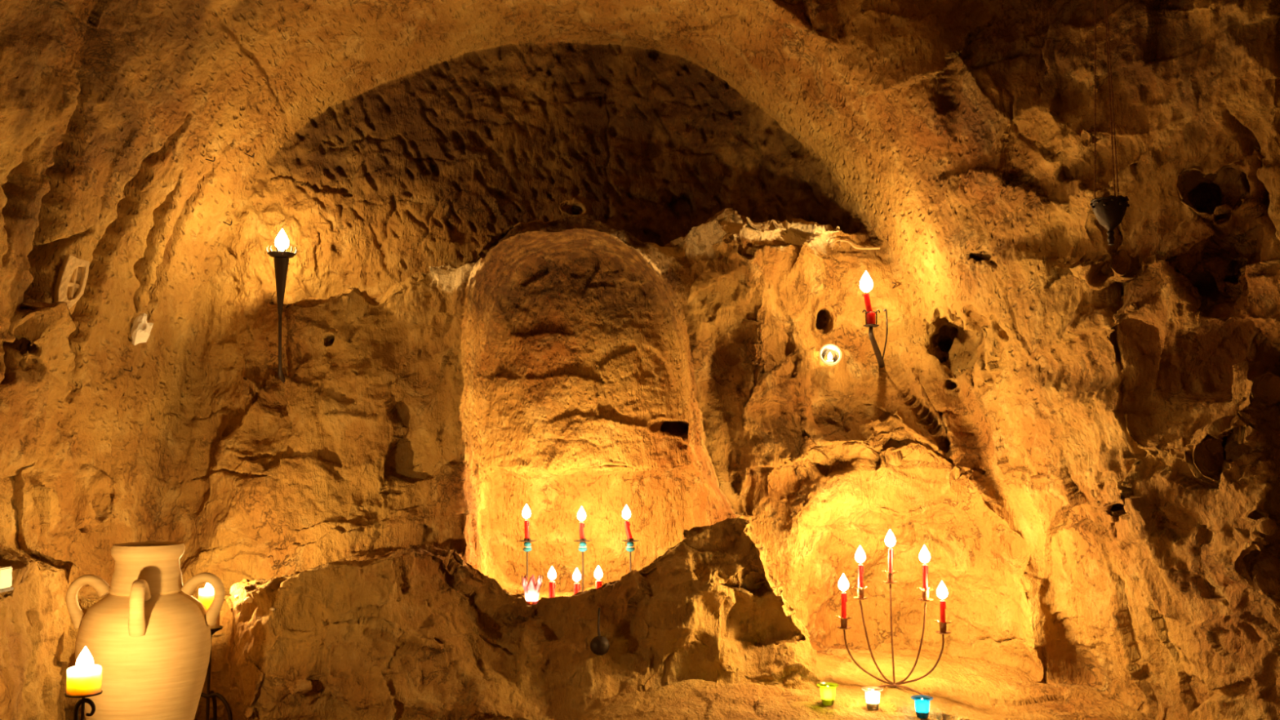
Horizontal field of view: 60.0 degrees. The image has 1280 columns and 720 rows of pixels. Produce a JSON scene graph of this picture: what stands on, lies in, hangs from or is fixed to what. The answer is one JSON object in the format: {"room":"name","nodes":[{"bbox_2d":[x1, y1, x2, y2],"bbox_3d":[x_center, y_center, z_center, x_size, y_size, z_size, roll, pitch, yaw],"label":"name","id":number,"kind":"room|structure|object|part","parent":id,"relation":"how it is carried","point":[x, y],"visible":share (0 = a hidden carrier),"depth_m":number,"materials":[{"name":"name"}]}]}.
{"room":"candlelit cave","nodes":[
{"label":"candlelit cave","id":0,"kind":"room"},
{"bbox_2d":[0,0,287,719],"bbox_3d":[-1.552,-0.160,2.960,0.821,2.816,1.639,0,-5,0],"label":"wall","id":1,"kind":"structure","parent":0,"point":[81,178],"depth_m":3.34,"materials":[{"name":"stone"}]},
{"bbox_2d":[0,566,13,592],"bbox_3d":[-1.622,0.553,2.794,0.056,0.060,0.066,0,-5,0],"label":"wall box","id":2,"kind":"object","parent":1,"relation":"attached to","point":[6,572],"visible":1,"depth_m":2.79,"materials":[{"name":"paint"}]},
{"bbox_3d":[-1.622,0.579,2.791,0.056,0.008,0.066,0,-5,0],"label":"plate","id":3,"kind":"part","parent":2,"relation":"part of","materials":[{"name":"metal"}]},
{"bbox_2d":[52,254,89,309],"bbox_3d":[-1.740,-0.223,3.372,0.069,0.192,0.101,-3,-6,30],"label":"carved relief","id":4,"kind":"object","parent":1,"relation":"attached to","point":[71,281],"visible":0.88,"depth_m":3.36,"materials":[{"name":"stone"}]},
{"bbox_3d":[-1.722,-0.227,3.371,0.012,0.016,0.051,-3,-6,30],"label":"cross arm","id":5,"kind":"part","parent":4,"relation":"part of","materials":[{"name":"stone"}]},
{"bbox_3d":[-1.729,-0.231,3.374,0.010,0.110,0.060,-2,-5,26],"label":"panel","id":6,"kind":"part","parent":4,"relation":"part of","materials":[{"name":"stone"}]},
{"bbox_2d":[94,0,1036,719],"bbox_3d":[-0.284,-0.185,3.365,3.109,2.956,2.436,0,-5,0],"label":"wall","id":7,"kind":"structure","parent":0,"point":[464,362],"depth_m":3.94,"materials":[{"name":"stone"}]},
{"bbox_2d":[130,312,153,345],"bbox_3d":[-1.680,-0.103,3.740,0.070,0.112,0.056,3,-6,-28],"label":"stone","id":8,"kind":"object","parent":7,"relation":"attached to","point":[140,330],"visible":1,"depth_m":3.72,"materials":[{"name":"beige stone"}]},
{"bbox_2d":[244,596,253,603],"bbox_3d":[-1.169,0.718,3.318,0.030,0.018,0.023,0,-5,0],"label":"pebble","id":9,"kind":"object","parent":7,"relation":"on","point":[249,599],"visible":1,"depth_m":3.31,"materials":[{"name":"beige stone"}]},
{"bbox_2d":[266,244,297,383],"bbox_3d":[-1.272,-0.160,3.922,0.109,0.483,0.111,-5,-7,45],"label":"wall sconce","id":10,"kind":"object","parent":7,"relation":"attached to","point":[281,258],"visible":1,"depth_m":3.91,"materials":[{"name":"metal"}]},
{"bbox_3d":[-1.272,-0.370,3.937,0.096,0.019,0.096,0,-5,0],"label":"dish","id":11,"kind":"part","parent":10,"relation":"part of","materials":[{"name":"metal"}]},
{"bbox_2d":[518,537,536,595],"bbox_3d":[-0.415,0.759,4.080,0.062,0.204,0.067,5,-7,-45],"label":"candle holder","id":12,"kind":"object","parent":7,"relation":"on","point":[526,548],"visible":0.9,"depth_m":4.08,"materials":[{"name":"metal"}]},
{"bbox_2d":[524,518,529,538],"bbox_3d":[-0.419,0.596,4.094,0.034,0.132,0.034,0,-5,0],"label":"taper candle","id":13,"kind":"object","parent":12,"relation":"on","point":[526,523],"visible":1,"depth_m":4.08,"materials":[{"name":"wax"}]},
{"bbox_3d":[-0.415,0.784,4.078,0.007,0.154,0.006,0,-5,0],"label":"rod","id":14,"kind":"part","parent":12,"relation":"part of","materials":[{"name":"metal"}]},
{"bbox_3d":[-0.415,0.664,4.088,0.067,0.013,0.062,-5,-7,45],"label":"petal dish","id":15,"kind":"part","parent":12,"relation":"part of","materials":[{"name":"metal"}]},
{"bbox_2d":[521,574,542,604],"bbox_3d":[-0.378,0.805,3.875,0.072,0.106,0.072,0,-5,0],"label":"glass votive","id":16,"kind":"object","parent":7,"relation":"on","point":[531,588],"visible":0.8,"depth_m":3.85,"materials":[{"name":"glass"}]},
{"bbox_2d":[548,578,555,597],"bbox_3d":[-0.309,0.791,3.896,0.031,0.134,0.031,0,-5,0],"label":"stub","id":17,"kind":"object","parent":7,"relation":"on","point":[552,584],"visible":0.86,"depth_m":3.89,"materials":[{"name":"wax"}]},
{"bbox_2d":[571,205,582,214],"bbox_3d":[-0.248,-0.588,4.364,0.065,0.041,0.044,-3,-6,30],"label":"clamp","id":18,"kind":"object","parent":7,"relation":"attached to","point":[575,208],"visible":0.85,"depth_m":4.35,"materials":[{"name":"black metal"}]},
{"bbox_3d":[-0.254,-0.582,4.365,0.019,0.029,0.046,0,-5,0],"label":"stem","id":19,"kind":"part","parent":18,"relation":"part of","materials":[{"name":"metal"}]},
{"bbox_2d":[573,580,580,594],"bbox_3d":[-0.222,0.796,3.896,0.031,0.134,0.031,0,-5,0],"label":"stub","id":20,"kind":"object","parent":7,"relation":"on","point":[576,585],"visible":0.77,"depth_m":3.89,"materials":[{"name":"wax"}]},
{"bbox_2d":[573,537,591,591],"bbox_3d":[-0.211,0.757,4.080,0.062,0.201,0.067,5,-7,-45],"label":"candle holder","id":21,"kind":"object","parent":7,"relation":"on","point":[582,548],"visible":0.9,"depth_m":4.08,"materials":[{"name":"metal"}]},
{"bbox_2d":[578,519,585,538],"bbox_3d":[-0.216,0.601,4.093,0.034,0.124,0.034,0,-5,0],"label":"taper candle","id":22,"kind":"object","parent":21,"relation":"on","point":[581,526],"visible":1,"depth_m":4.08,"materials":[{"name":"wax"}]},
{"bbox_3d":[-0.210,0.782,4.078,0.007,0.151,0.006,0,-5,0],"label":"rod","id":23,"kind":"part","parent":21,"relation":"part of","materials":[{"name":"metal"}]},
{"bbox_3d":[-0.211,0.664,4.088,0.067,0.013,0.062,-5,-7,45],"label":"petal dish","id":24,"kind":"part","parent":21,"relation":"part of","materials":[{"name":"metal"}]},
{"bbox_2d":[595,580,602,588],"bbox_3d":[-0.145,0.787,3.877,0.031,0.141,0.031,0,-5,0],"label":"stub","id":25,"kind":"object","parent":7,"relation":"on","point":[598,584],"visible":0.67,"depth_m":3.87,"materials":[{"name":"wax"}]},
{"bbox_2d":[590,608,609,655],"bbox_3d":[-0.125,0.842,3.432,0.051,0.143,0.041,-4,-6,36],"label":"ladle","id":26,"kind":"object","parent":7,"relation":"hanging from","point":[599,645],"visible":1,"depth_m":3.42,"materials":[{"name":"black metal"}]},
{"bbox_3d":[-0.126,0.817,3.447,0.012,0.090,0.012,0,-17,0],"label":"ladle handle","id":27,"kind":"part","parent":26,"relation":"part of","materials":[{"name":"metal"}]},
{"bbox_2d":[590,635,609,655],"bbox_3d":[-0.124,0.883,3.423,0.060,0.060,0.022,0,-5,0],"label":"ladle bowl","id":28,"kind":"object","parent":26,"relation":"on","point":[599,645],"depth_m":3.42,"materials":[{"name":"metal"}]},
{"bbox_2d":[621,537,639,572],"bbox_3d":[-0.035,0.758,4.080,0.067,0.202,0.062,-5,-7,45],"label":"candle holder","id":29,"kind":"object","parent":7,"relation":"on","point":[630,548],"visible":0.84,"depth_m":4.08,"materials":[{"name":"metal"}]},
{"bbox_2d":[624,517,632,538],"bbox_3d":[-0.047,0.599,4.094,0.041,0.131,0.034,0,-5,0],"label":"taper candle","id":30,"kind":"object","parent":29,"relation":"on","point":[627,524],"visible":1,"depth_m":4.08,"materials":[{"name":"wax"}]},
{"bbox_3d":[-0.035,0.664,4.088,0.067,0.013,0.062,-5,-7,45],"label":"petal dish","id":31,"kind":"part","parent":29,"relation":"part of","materials":[{"name":"metal"}]},
{"bbox_3d":[-0.035,0.783,4.078,0.007,0.152,0.006,0,-5,0],"label":"rod","id":32,"kind":"part","parent":29,"relation":"part of","materials":[{"name":"metal"}]},
{"bbox_2d":[818,344,841,365],"bbox_3d":[0.663,-0.017,3.869,0.079,0.076,0.058,0,-5,4],"label":"round wall lamp","id":33,"kind":"object","parent":7,"relation":"attached to","point":[823,351],"visible":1,"depth_m":3.86,"materials":[{"name":"paint"}]},
{"bbox_2d":[821,346,839,363],"bbox_3d":[0.662,-0.011,3.874,0.072,0.072,0.044,0,-21,0],"label":"glass cup","id":34,"kind":"object","parent":33,"relation":"on","point":[824,349],"depth_m":3.87,"materials":[{"name":"glass"}]},
{"bbox_2d":[831,239,879,249],"bbox_3d":[0.789,-0.421,4.051,0.178,0.039,0.025,0,-5,0],"label":"dry twig","id":35,"kind":"object","parent":7,"relation":"on","point":[840,240],"visible":1,"depth_m":4.05,"materials":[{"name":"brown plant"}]},
{"bbox_2d":[862,308,888,368],"bbox_3d":[0.845,-0.074,3.875,0.077,0.189,0.311,-2,-5,22],"label":"wall sconce","id":36,"kind":"object","parent":7,"relation":"attached to","point":[877,351],"visible":1,"depth_m":3.79,"materials":[{"name":"metal"}]},
{"bbox_2d":[863,290,875,324],"bbox_3d":[0.773,-0.212,3.772,0.053,0.187,0.046,0,-5,0],"label":"taper candle","id":37,"kind":"object","parent":36,"relation":"on","point":[871,319],"visible":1,"depth_m":3.76,"materials":[{"name":"wax"}]},
{"bbox_2d":[866,312,875,324],"bbox_3d":[0.785,-0.140,3.766,0.030,0.042,0.030,0,-5,0],"label":"cup","id":38,"kind":"object","parent":36,"relation":"attached to","point":[871,319],"depth_m":3.75,"materials":[{"name":"red glass"}]},
{"bbox_3d":[0.785,-0.116,3.764,0.054,0.006,0.054,0,-5,0],"label":"drip plate","id":39,"kind":"part","parent":36,"relation":"part of","materials":[{"name":"metal"}]},
{"bbox_2d":[28,613,1163,719],"bbox_3d":[0.127,1.035,2.962,3.984,0.477,1.842,0,-5,0],"label":"floor","id":40,"kind":"structure","parent":0,"point":[965,686],"depth_m":3.35,"materials":[{"name":"stone"}]},
{"bbox_2d":[64,690,102,719],"bbox_3d":[-1.227,0.950,2.447,0.144,0.430,0.126,0,-5,0],"label":"candle stand","id":41,"kind":"object","parent":40,"relation":"on","point":[83,700],"visible":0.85,"depth_m":2.44,"materials":[{"name":"metal"}]},
{"bbox_3d":[-1.227,0.737,2.446,0.076,0.006,0.076,0,-5,0],"label":"drip plate","id":42,"kind":"part","parent":41,"relation":"part of","materials":[{"name":"metal"}]},
{"bbox_2d":[66,664,102,696],"bbox_3d":[-1.227,0.683,2.450,0.070,0.102,0.070,0,-5,0],"label":"pillar candle","id":43,"kind":"object","parent":41,"relation":"on","point":[85,679],"visible":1,"depth_m":2.42,"materials":[{"name":"beige wax"}]},
{"bbox_2d":[65,541,225,719],"bbox_3d":[-1.316,0.854,2.938,0.332,0.724,0.332,-3,-6,29],"label":"amphora","id":44,"kind":"object","parent":40,"relation":"on","point":[149,637],"visible":0.99,"depth_m":2.85,"materials":[{"name":"ceramic"}]},
{"bbox_3d":[-1.457,0.638,2.931,0.113,0.140,0.047,1,-5,-10],"label":"handle","id":45,"kind":"part","parent":44,"relation":"part of","materials":[{"name":"ceramic"}]},
{"bbox_3d":[-1.274,0.628,2.820,0.047,0.140,0.113,2,-5,-17],"label":"handle","id":46,"kind":"part","parent":44,"relation":"part of","materials":[{"name":"ceramic"}]},
{"bbox_3d":[-1.175,0.642,2.981,0.113,0.140,0.047,1,-5,-10],"label":"handle","id":47,"kind":"part","parent":44,"relation":"part of","materials":[{"name":"ceramic"}]},
{"bbox_2d":[200,625,232,719],"bbox_3d":[-1.311,1.030,3.340,0.129,0.436,0.138,-5,-7,43],"label":"candle stand","id":48,"kind":"object","parent":40,"relation":"on","point":[210,694],"visible":0.67,"depth_m":3.36,"materials":[{"name":"metal"}]},
{"bbox_3d":[-1.357,1.129,3.345,0.100,0.241,0.024,2,-5,-19],"label":"leg","id":49,"kind":"part","parent":48,"relation":"part of","materials":[{"name":"metal"}]},
{"bbox_2d":[198,587,220,629],"bbox_3d":[-1.316,0.742,3.388,0.064,0.152,0.063,0,-5,0],"label":"pillar candle","id":50,"kind":"object","parent":48,"relation":"on","point":[206,595],"visible":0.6,"depth_m":3.36,"materials":[{"name":"beige wax"}]},
{"bbox_3d":[-1.310,1.132,3.388,0.012,0.242,0.070,0,-5,0],"label":"leg","id":51,"kind":"part","parent":48,"relation":"part of","materials":[{"name":"metal"}]},
{"bbox_3d":[-1.317,0.827,3.381,0.084,0.024,0.084,0,-5,0],"label":"drip plate","id":52,"kind":"part","parent":48,"relation":"part of","materials":[{"name":"metal"}]},
{"bbox_3d":[-1.269,1.129,3.346,0.090,0.241,0.027,-2,-5,22],"label":"leg","id":53,"kind":"part","parent":48,"relation":"part of","materials":[{"name":"metal"}]},
{"bbox_2d":[816,682,839,705],"bbox_3d":[0.536,0.955,3.165,0.063,0.056,0.063,0,-5,0],"label":"glass votive","id":54,"kind":"object","parent":40,"relation":"on","point":[827,689],"visible":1,"depth_m":3.15,"materials":[{"name":"yellow glass"}]},
{"bbox_2d":[861,686,884,709],"bbox_3d":[0.669,0.973,3.190,0.063,0.056,0.063,0,-5,0],"label":"glass votive","id":55,"kind":"object","parent":40,"relation":"on","point":[864,688],"visible":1,"depth_m":3.19,"materials":[{"name":"glass"}]},
{"bbox_2d":[868,700,876,705],"bbox_3d":[0.669,0.970,3.190,0.029,0.041,0.029,0,-5,0],"label":"tealight","id":56,"kind":"object","parent":55,"relation":"in","point":[871,702],"visible":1,"depth_m":3.18,"materials":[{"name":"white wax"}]},
{"bbox_2d":[835,569,951,695],"bbox_3d":[0.766,0.824,3.373,0.321,0.363,0.178,0,-5,0],"label":"candelabrum","id":57,"kind":"object","parent":40,"relation":"on","point":[943,626],"visible":0.98,"depth_m":3.36,"materials":[{"name":"metal"}]},
{"bbox_2d":[836,617,851,629],"bbox_3d":[0.629,0.813,3.419,0.044,0.033,0.044,0,-5,0],"label":"candle cup","id":58,"kind":"object","parent":57,"relation":"on","point":[843,621],"depth_m":3.41,"materials":[{"name":"metal"}]},
{"bbox_2d":[841,589,847,618],"bbox_3d":[0.629,0.738,3.426,0.034,0.157,0.034,0,-5,0],"label":"taper candle","id":59,"kind":"object","parent":57,"relation":"on","point":[844,599],"visible":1,"depth_m":3.42,"materials":[{"name":"wax"}]},
{"bbox_2d":[857,564,863,588],"bbox_3d":[0.679,0.647,3.415,0.034,0.152,0.034,0,-5,0],"label":"taper candle","id":60,"kind":"object","parent":57,"relation":"on","point":[860,567],"visible":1,"depth_m":3.41,"materials":[{"name":"wax"}]},
{"bbox_2d":[853,588,867,599],"bbox_3d":[0.678,0.719,3.409,0.044,0.033,0.044,0,-5,0],"label":"candle cup","id":61,"kind":"object","parent":57,"relation":"on","point":[860,591],"depth_m":3.40,"materials":[{"name":"metal"}]},
{"bbox_3d":[0.696,0.907,3.384,0.151,0.158,0.006,-2,-5,22],"label":"arm","id":62,"kind":"part","parent":57,"relation":"part of","materials":[{"name":"metal"}]},
{"bbox_3d":[0.720,0.859,3.378,0.102,0.248,0.006,-2,-5,23],"label":"arm","id":63,"kind":"part","parent":57,"relation":"part of","materials":[{"name":"metal"}]},
{"bbox_2d":[883,572,897,583],"bbox_3d":[0.763,0.664,3.380,0.044,0.033,0.044,0,-5,0],"label":"candle cup","id":64,"kind":"object","parent":57,"relation":"on","point":[890,576],"depth_m":3.37,"materials":[{"name":"metal"}]},
{"bbox_2d":[888,545,893,573],"bbox_3d":[0.765,0.592,3.386,0.034,0.151,0.034,0,-5,0],"label":"taper candle","id":65,"kind":"object","parent":57,"relation":"on","point":[891,551],"visible":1,"depth_m":3.38,"materials":[{"name":"wax"}]},
{"bbox_3d":[0.765,0.832,3.363,0.013,0.300,0.007,-4,-7,41],"label":"arm","id":66,"kind":"part","parent":57,"relation":"part of","materials":[{"name":"metal"}]},
{"bbox_3d":[0.815,0.855,3.340,0.099,0.250,0.006,-2,-5,21],"label":"arm","id":67,"kind":"part","parent":57,"relation":"part of","materials":[{"name":"metal"}]},
{"bbox_3d":[0.838,0.901,3.326,0.148,0.161,0.006,-2,-5,22],"label":"arm","id":68,"kind":"part","parent":57,"relation":"part of","materials":[{"name":"metal"}]},
{"bbox_2d":[922,561,928,590],"bbox_3d":[0.859,0.635,3.343,0.034,0.154,0.034,0,-5,0],"label":"taper candle","id":69,"kind":"object","parent":57,"relation":"on","point":[925,567],"visible":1,"depth_m":3.33,"materials":[{"name":"wax"}]},
{"bbox_2d":[918,589,933,601],"bbox_3d":[0.859,0.708,3.336,0.044,0.033,0.044,0,-5,0],"label":"candle cup","id":70,"kind":"object","parent":57,"relation":"on","point":[925,593],"depth_m":3.33,"materials":[{"name":"metal"}]},
{"bbox_2d":[939,597,946,622],"bbox_3d":[0.904,0.732,3.314,0.034,0.144,0.034,0,-5,0],"label":"taper candle","id":71,"kind":"object","parent":57,"relation":"on","point":[943,604],"visible":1,"depth_m":3.31,"materials":[{"name":"wax"}]},
{"bbox_2d":[935,622,951,634],"bbox_3d":[0.904,0.800,3.308,0.044,0.033,0.044,0,-5,0],"label":"candle cup","id":72,"kind":"object","parent":57,"relation":"on","point":[943,626],"depth_m":3.30,"materials":[{"name":"metal"}]},
{"bbox_2d":[911,694,933,718],"bbox_3d":[0.799,0.983,3.140,0.062,0.055,0.062,0,-5,0],"label":"glass votive","id":73,"kind":"object","parent":40,"relation":"on","point":[922,702],"visible":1,"depth_m":3.13,"materials":[{"name":"blue glass"}]},
{"bbox_2d":[0,0,1231,191],"bbox_3d":[0.151,-1.219,3.349,3.947,0.922,2.242,0,-5,0],"label":"ceiling","id":74,"kind":"structure","parent":0,"point":[315,55],"depth_m":3.98,"materials":[{"name":"stone"}]},
{"bbox_2d":[1089,0,1129,245],"bbox_3d":[1.171,-0.757,2.796,0.092,0.950,0.090,0,-5,0],"label":"hanging lamp","id":75,"kind":"object","parent":74,"relation":"hanging from","point":[1109,211],"visible":1,"depth_m":2.75,"materials":[{"name":"metal"}]},
{"bbox_3d":[1.154,-0.801,2.810,0.032,0.811,0.004,-3,-6,31],"label":"chain","id":76,"kind":"part","parent":75,"relation":"part of","materials":[{"name":"metal"}]},
{"bbox_3d":[1.170,-0.804,2.780,0.004,0.811,0.032,0,-5,1],"label":"chain","id":77,"kind":"part","parent":75,"relation":"part of","materials":[{"name":"metal"}]},
{"bbox_3d":[1.171,-0.340,2.760,0.080,0.114,0.080,0,-5,0],"label":"lamp shade","id":78,"kind":"part","parent":75,"relation":"part of","materials":[{"name":"metal"}]},
{"bbox_3d":[1.188,-0.801,2.809,0.032,0.811,0.004,3,-6,-29],"label":"chain","id":79,"kind":"part","parent":75,"relation":"part of","materials":[{"name":"metal"}]},
{"bbox_2d":[968,0,1279,719],"bbox_3d":[1.428,-0.001,2.977,0.960,2.499,1.485,3,-6,-28],"label":"wall","id":80,"kind":"structure","parent":0,"point":[1132,384],"depth_m":2.97,"materials":[{"name":"stone"}]}
]}

